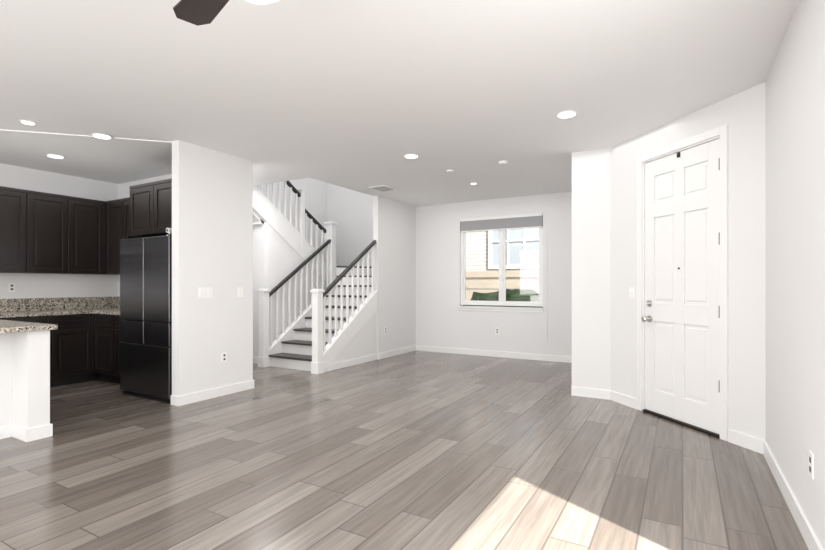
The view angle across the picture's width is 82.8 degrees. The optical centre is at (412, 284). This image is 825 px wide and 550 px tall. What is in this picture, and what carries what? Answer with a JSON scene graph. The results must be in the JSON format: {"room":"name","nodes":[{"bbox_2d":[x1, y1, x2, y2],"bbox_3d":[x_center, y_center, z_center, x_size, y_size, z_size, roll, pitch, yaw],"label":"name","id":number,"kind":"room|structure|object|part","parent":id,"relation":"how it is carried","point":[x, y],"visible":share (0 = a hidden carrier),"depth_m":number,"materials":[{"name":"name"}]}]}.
{"room":"empty living room","nodes":[
{"label":"empty living room","id":0,"kind":"room"},
{"bbox_2d":[0,140,252,428],"bbox_3d":[-3.411,-0.125,3.551,0.440,2.750,5.140,0,0,30],"label":"wall","id":1,"kind":"structure","parent":0,"point":[212,218],"depth_m":5.05,"materials":[{"name":"paint"}]},
{"bbox_2d":[0,320,57,332],"bbox_3d":[-4.205,0.348,2.826,1.130,0.040,3.090,0,0,30],"label":"countertop","id":2,"kind":"structure","parent":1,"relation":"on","point":[8,326],"depth_m":3.79,"materials":[{"name":"stone"}]},
{"bbox_2d":[156,178,171,233],"bbox_3d":[-2.534,-0.865,5.444,0.542,0.579,0.736,0,0,30],"label":"upper cabinet","id":3,"kind":"object","parent":1,"relation":"attached to","point":[163,187],"depth_m":5.14,"materials":[{"name":"brown wood"}]},
{"bbox_2d":[199,287,211,297],"bbox_3d":[-2.257,0.085,5.102,0.009,0.115,0.165,0,0,30],"label":"light switch","id":4,"kind":"object","parent":1,"relation":"attached to","point":[205,292],"visible":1,"depth_m":5.10,"materials":[{"name":"white plastic"}]},
{"bbox_2d":[221,352,226,362],"bbox_3d":[-2.137,0.820,5.310,0.008,0.115,0.070,0,0,30],"label":"outlet","id":5,"kind":"object","parent":1,"relation":"attached to","point":[223,356],"visible":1,"depth_m":5.30,"materials":[{"name":"white plastic"}]},
{"bbox_2d":[238,287,242,296],"bbox_3d":[-2.024,0.085,5.505,0.009,0.115,0.070,0,0,30],"label":"light switch","id":6,"kind":"object","parent":1,"relation":"attached to","point":[240,291],"visible":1,"depth_m":5.50,"materials":[{"name":"white plastic"}]},
{"bbox_2d":[118,174,171,296],"bbox_3d":[-3.252,-0.125,6.358,2.730,2.750,0.120,0,0,30],"label":"wall","id":7,"kind":"structure","parent":0,"point":[123,190],"depth_m":6.79,"materials":[{"name":"paint"}]},
{"bbox_2d":[116,297,119,307],"bbox_3d":[-3.659,0.250,6.506,1.585,0.160,0.020,0,0,30],"label":"backsplash","id":8,"kind":"structure","parent":7,"relation":"attached to","point":[117,298],"depth_m":6.88,"materials":[{"name":"beige stone"}]},
{"bbox_2d":[124,198,127,237],"bbox_3d":[-3.596,-0.652,6.282,0.558,1.004,0.346,0,0,30],"label":"upper cabinet","id":9,"kind":"object","parent":7,"relation":"attached to","point":[125,199],"depth_m":6.21,"materials":[{"name":"brown wood"}]},
{"bbox_2d":[128,181,167,237],"bbox_3d":[-2.892,-0.865,5.650,0.541,0.579,0.736,0,0,30],"label":"upper cabinet","id":10,"kind":"object","parent":7,"relation":"attached to","point":[142,199],"depth_m":5.34,"materials":[{"name":"brown wood"}]},
{"bbox_2d":[0,163,326,298],"bbox_3d":[-4.734,-1.450,5.781,0.740,5.400,10.520,0,0,30],"label":"wall","id":11,"kind":"structure","parent":0,"point":[34,285],"depth_m":6.44,"materials":[{"name":"paint"}]},
{"bbox_2d":[8,283,14,291],"bbox_3d":[-4.992,0.030,5.826,0.008,0.115,0.070,0,0,30],"label":"electrical outlet","id":12,"kind":"object","parent":11,"relation":"attached to","point":[11,287],"visible":1,"depth_m":5.82,"materials":[{"name":"white plastic"}]},
{"bbox_2d":[0,186,35,272],"bbox_3d":[-4.941,-0.652,5.577,0.335,1.004,0.568,0,0,30],"label":"upper cabinet","id":13,"kind":"object","parent":11,"relation":"attached to","point":[17,206],"depth_m":5.61,"materials":[{"name":"brown wood"}]},
{"bbox_2d":[36,191,75,273],"bbox_3d":[-4.721,-0.652,5.958,0.335,1.004,0.568,0,0,30],"label":"upper cabinet","id":14,"kind":"object","parent":11,"relation":"attached to","point":[45,233],"depth_m":5.95,"materials":[{"name":"brown wood"}]},
{"bbox_2d":[0,297,115,311],"bbox_3d":[-5.603,0.250,4.745,0.021,0.160,5.014,0,0,30],"label":"backsplash","id":15,"kind":"structure","parent":11,"relation":"attached to","point":[36,304],"depth_m":6.20,"materials":[{"name":"beige stone"}]},
{"bbox_2d":[76,198,99,273],"bbox_3d":[-4.509,-0.652,6.324,0.335,1.004,0.534,0,0,30],"label":"upper cabinet","id":16,"kind":"object","parent":11,"relation":"attached to","point":[87,210],"depth_m":6.27,"materials":[{"name":"brown wood"}]},
{"bbox_2d":[100,198,123,273],"bbox_3d":[-3.963,-0.652,6.451,0.524,1.004,0.420,0,0,30],"label":"upper cabinet","id":17,"kind":"object","parent":11,"relation":"attached to","point":[111,212],"depth_m":6.38,"materials":[{"name":"brown wood"}]},
{"bbox_2d":[312,178,415,359],"bbox_3d":[-0.941,-1.450,7.310,0.100,5.400,3.840,0,0,30],"label":"wall","id":18,"kind":"structure","parent":0,"point":[394,229],"depth_m":8.29,"materials":[{"name":"paint"}]},
{"bbox_2d":[0,0,798,206],"bbox_3d":[-1.585,-1.556,3.964,8.010,0.128,10.520,0,0,30],"label":"ceiling","id":19,"kind":"structure","parent":0,"point":[362,96],"depth_m":3.46,"materials":[{"name":"paint"}]},
{"bbox_2d":[18,120,36,124],"bbox_3d":[-3.541,-1.494,4.307,0.136,0.009,0.136,0,0,30],"label":"recessed light","id":20,"kind":"object","parent":19,"relation":"in","point":[27,122],"visible":0.98,"depth_m":4.29,"materials":[{"name":"white plastic"}]},
{"bbox_2d":[45,154,64,158],"bbox_3d":[-4.129,-1.486,5.409,0.186,0.009,0.186,0,0,30],"label":"recessed light","id":21,"kind":"object","parent":19,"relation":"in","point":[56,156],"visible":0.94,"depth_m":5.39,"materials":[{"name":"white plastic"}]},
{"bbox_2d":[91,133,112,138],"bbox_3d":[-3.106,-1.486,4.680,0.186,0.009,0.186,0,0,30],"label":"recessed light","id":22,"kind":"object","parent":19,"relation":"in","point":[101,136],"visible":0.92,"depth_m":4.67,"materials":[{"name":"white plastic"}]},
{"bbox_2d":[173,0,278,25],"bbox_3d":[-0.654,-1.255,1.618,1.147,0.486,1.147,0,0,30],"label":"ceiling fan","id":23,"kind":"object","parent":19,"relation":"hanging from","point":[199,12],"visible":1,"depth_m":2.02,"materials":[{"name":"metal"}]},
{"bbox_2d":[369,185,397,191],"bbox_3d":[-0.453,-1.492,7.236,0.300,0.015,0.360,0,0,30],"label":"ceiling vent","id":24,"kind":"object","parent":19,"relation":"in","point":[382,188],"visible":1,"depth_m":7.20,"materials":[{"name":"white metal"}]},
{"bbox_2d":[403,154,418,158],"bbox_3d":[-0.014,-1.494,5.435,0.186,0.009,0.186,0,0,30],"label":"recessed light","id":25,"kind":"object","parent":19,"relation":"in","point":[411,156],"visible":0.98,"depth_m":5.42,"materials":[{"name":"white plastic"}]},
{"bbox_2d":[498,161,507,164],"bbox_3d":[1.103,-1.484,5.691,0.120,0.029,0.120,0,0,30],"label":"smoke detector","id":26,"kind":"object","parent":19,"relation":"attached to","point":[503,162],"visible":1,"depth_m":5.66,"materials":[{"name":"white plastic"}]},
{"bbox_2d":[556,110,577,117],"bbox_3d":[1.353,-1.494,4.103,0.186,0.009,0.186,0,0,30],"label":"recessed light","id":27,"kind":"object","parent":19,"relation":"in","point":[567,114],"visible":0.94,"depth_m":4.09,"materials":[{"name":"white plastic"}]},
{"bbox_2d":[0,351,808,549],"bbox_3d":[-1.629,1.310,3.989,8.470,0.120,10.880,0,0,30],"label":"floor","id":28,"kind":"structure","parent":0,"point":[420,450],"depth_m":3.13,"materials":[{"name":"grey wood"}]},
{"bbox_2d":[0,316,15,320],"bbox_3d":[-4.973,0.810,5.233,0.625,0.880,0.569,0,0,30],"label":"base cabinet","id":29,"kind":"object","parent":28,"relation":"on","point":[13,318],"depth_m":5.30,"materials":[{"name":"wood"}]},
{"bbox_2d":[0,423,52,441],"bbox_3d":[-3.933,1.200,2.654,0.434,0.100,3.064,0,0,30],"label":"baseboard","id":30,"kind":"structure","parent":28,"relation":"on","point":[25,434],"depth_m":3.80,"materials":[{"name":"white wood"}]},
{"bbox_2d":[16,316,59,386],"bbox_3d":[-4.748,0.810,5.622,0.625,0.880,0.568,0,0,30],"label":"base cabinet","id":31,"kind":"object","parent":28,"relation":"on","point":[54,334],"depth_m":5.68,"materials":[{"name":"wood"}]},
{"bbox_2d":[60,312,87,384],"bbox_3d":[-4.533,0.810,5.995,0.625,0.880,0.530,0,0,30],"label":"base cabinet","id":32,"kind":"object","parent":28,"relation":"on","point":[85,341],"depth_m":5.87,"materials":[{"name":"wood"}]},
{"bbox_2d":[0,308,99,315],"bbox_3d":[-5.337,0.349,4.591,0.636,0.038,5.014,0,0,30],"label":"countertop","id":33,"kind":"structure","parent":32,"relation":"on","point":[47,311],"depth_m":5.71,"materials":[{"name":"beige stone"}]},
{"bbox_2d":[100,308,119,311],"bbox_3d":[-3.552,0.349,6.077,0.970,0.038,0.654,0,0,30],"label":"countertop","id":34,"kind":"structure","parent":32,"relation":"on","point":[101,309],"depth_m":6.18,"materials":[{"name":"beige stone"}]},
{"bbox_2d":[88,312,115,382],"bbox_3d":[-3.759,0.810,6.169,0.578,0.880,0.703,0,0,30],"label":"base cabinet","id":35,"kind":"object","parent":28,"relation":"on","point":[101,325],"depth_m":5.95,"materials":[{"name":"wood"}]},
{"bbox_2d":[116,312,124,383],"bbox_3d":[-3.367,0.810,5.977,0.550,0.880,0.644,0,0,30],"label":"base cabinet","id":36,"kind":"object","parent":28,"relation":"on","point":[118,319],"depth_m":5.76,"materials":[{"name":"wood"}]},
{"bbox_2d":[120,228,171,403],"bbox_3d":[-2.748,0.320,5.481,0.930,1.859,0.815,0,0,30],"label":"fridge","id":37,"kind":"object","parent":28,"relation":"on","point":[146,315],"depth_m":5.10,"materials":[{"name":"black metal"}]},
{"bbox_3d":[-2.600,-0.566,5.006,0.058,0.087,0.060,0,0,30],"label":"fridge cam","id":38,"kind":"part","parent":37,"relation":"part of","materials":[{"name":"white plastic"}]},
{"bbox_2d":[253,181,376,373],"bbox_3d":[-1.825,-0.701,7.856,2.203,3.901,3.658,0,0,30],"label":"staircase","id":39,"kind":"structure","parent":28,"relation":"on","point":[314,311],"depth_m":7.47,"materials":[{"name":"paint"}]},
{"bbox_2d":[327,183,571,356],"bbox_3d":[0.313,-1.450,8.872,6.390,5.400,0.120,0,0,30],"label":"wall","id":40,"kind":"structure","parent":0,"point":[442,320],"depth_m":8.47,"materials":[{"name":"paint"}]},
{"bbox_2d":[458,213,543,312],"bbox_3d":[1.522,-0.369,8.136,1.540,1.658,0.125,0,0,30],"label":"window","id":41,"kind":"structure","parent":40,"relation":"in","point":[502,224],"depth_m":8.12,"materials":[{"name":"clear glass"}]},
{"bbox_2d":[572,148,610,389],"bbox_3d":[2.627,-0.125,6.219,0.511,2.750,2.401,0,0,30],"label":"wall","id":42,"kind":"structure","parent":0,"point":[591,268],"depth_m":5.20,"materials":[{"name":"paint"}]},
{"bbox_2d":[611,82,764,440],"bbox_3d":[2.460,-0.125,4.219,0.120,2.750,1.860,0,0,-15],"label":"wall","id":43,"kind":"structure","parent":0,"point":[741,114],"depth_m":3.69,"materials":[{"name":"paint"}]},
{"bbox_2d":[171,345,822,549],"bbox_3d":[-0.117,1.200,5.887,7.150,0.100,5.480,0,0,30],"label":"baseboard","id":44,"kind":"structure","parent":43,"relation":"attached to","point":[812,542],"depth_m":4.97,"materials":[{"name":"white wood"}]},
{"bbox_2d":[629,287,634,298],"bbox_3d":[2.241,0.083,4.782,0.012,0.115,0.070,0,0,-15],"label":"light switch","id":45,"kind":"object","parent":43,"relation":"attached to","point":[631,292],"visible":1,"depth_m":4.77,"materials":[{"name":"white plastic"}]},
{"bbox_2d":[636,124,727,440],"bbox_3d":[2.417,-0.018,4.228,0.187,2.533,0.994,0,0,-15],"label":"door","id":46,"kind":"structure","parent":43,"relation":"attached to","point":[682,282],"depth_m":4.17,"materials":[{"name":"white wood"}]},
{"bbox_2d":[765,0,824,549],"bbox_3d":[0.979,-0.125,0.515,0.120,2.750,7.110,0,0,30],"label":"wall","id":47,"kind":"structure","parent":0,"point":[795,257],"depth_m":2.49,"materials":[{"name":"paint"}]},
{"bbox_2d":[809,450,813,479],"bbox_3d":[1.885,0.850,2.214,0.008,0.115,0.070,0,0,30],"label":"electrical outlet","id":48,"kind":"object","parent":47,"relation":"attached to","point":[811,464],"visible":0.95,"depth_m":2.19,"materials":[{"name":"white plastic"}]},
{"label":"outside","id":49,"kind":"structure","parent":0,"visible":0},
{"bbox_3d":[2.322,1.425,10.022,12.000,0.350,3.520,0,0,30],"label":"ground","id":50,"kind":"structure","parent":49,"visible":0},
{"bbox_2d":[466,228,538,299],"bbox_3d":[3.237,-2.100,11.607,12.000,7.300,0.260,0,0,30],"label":"building","id":51,"kind":"structure","parent":50,"relation":"on","point":[511,266],"depth_m":12.07,"materials":[{"name":"white"}]},
{"bbox_2d":[463,289,542,307],"bbox_3d":[2.210,0.694,9.845,2.850,1.241,1.293,0,0,30],"label":"hedge","id":52,"kind":"object","parent":50,"relation":"on","point":[530,297],"depth_m":9.58,"materials":[{"name":"green plant"}]}
]}

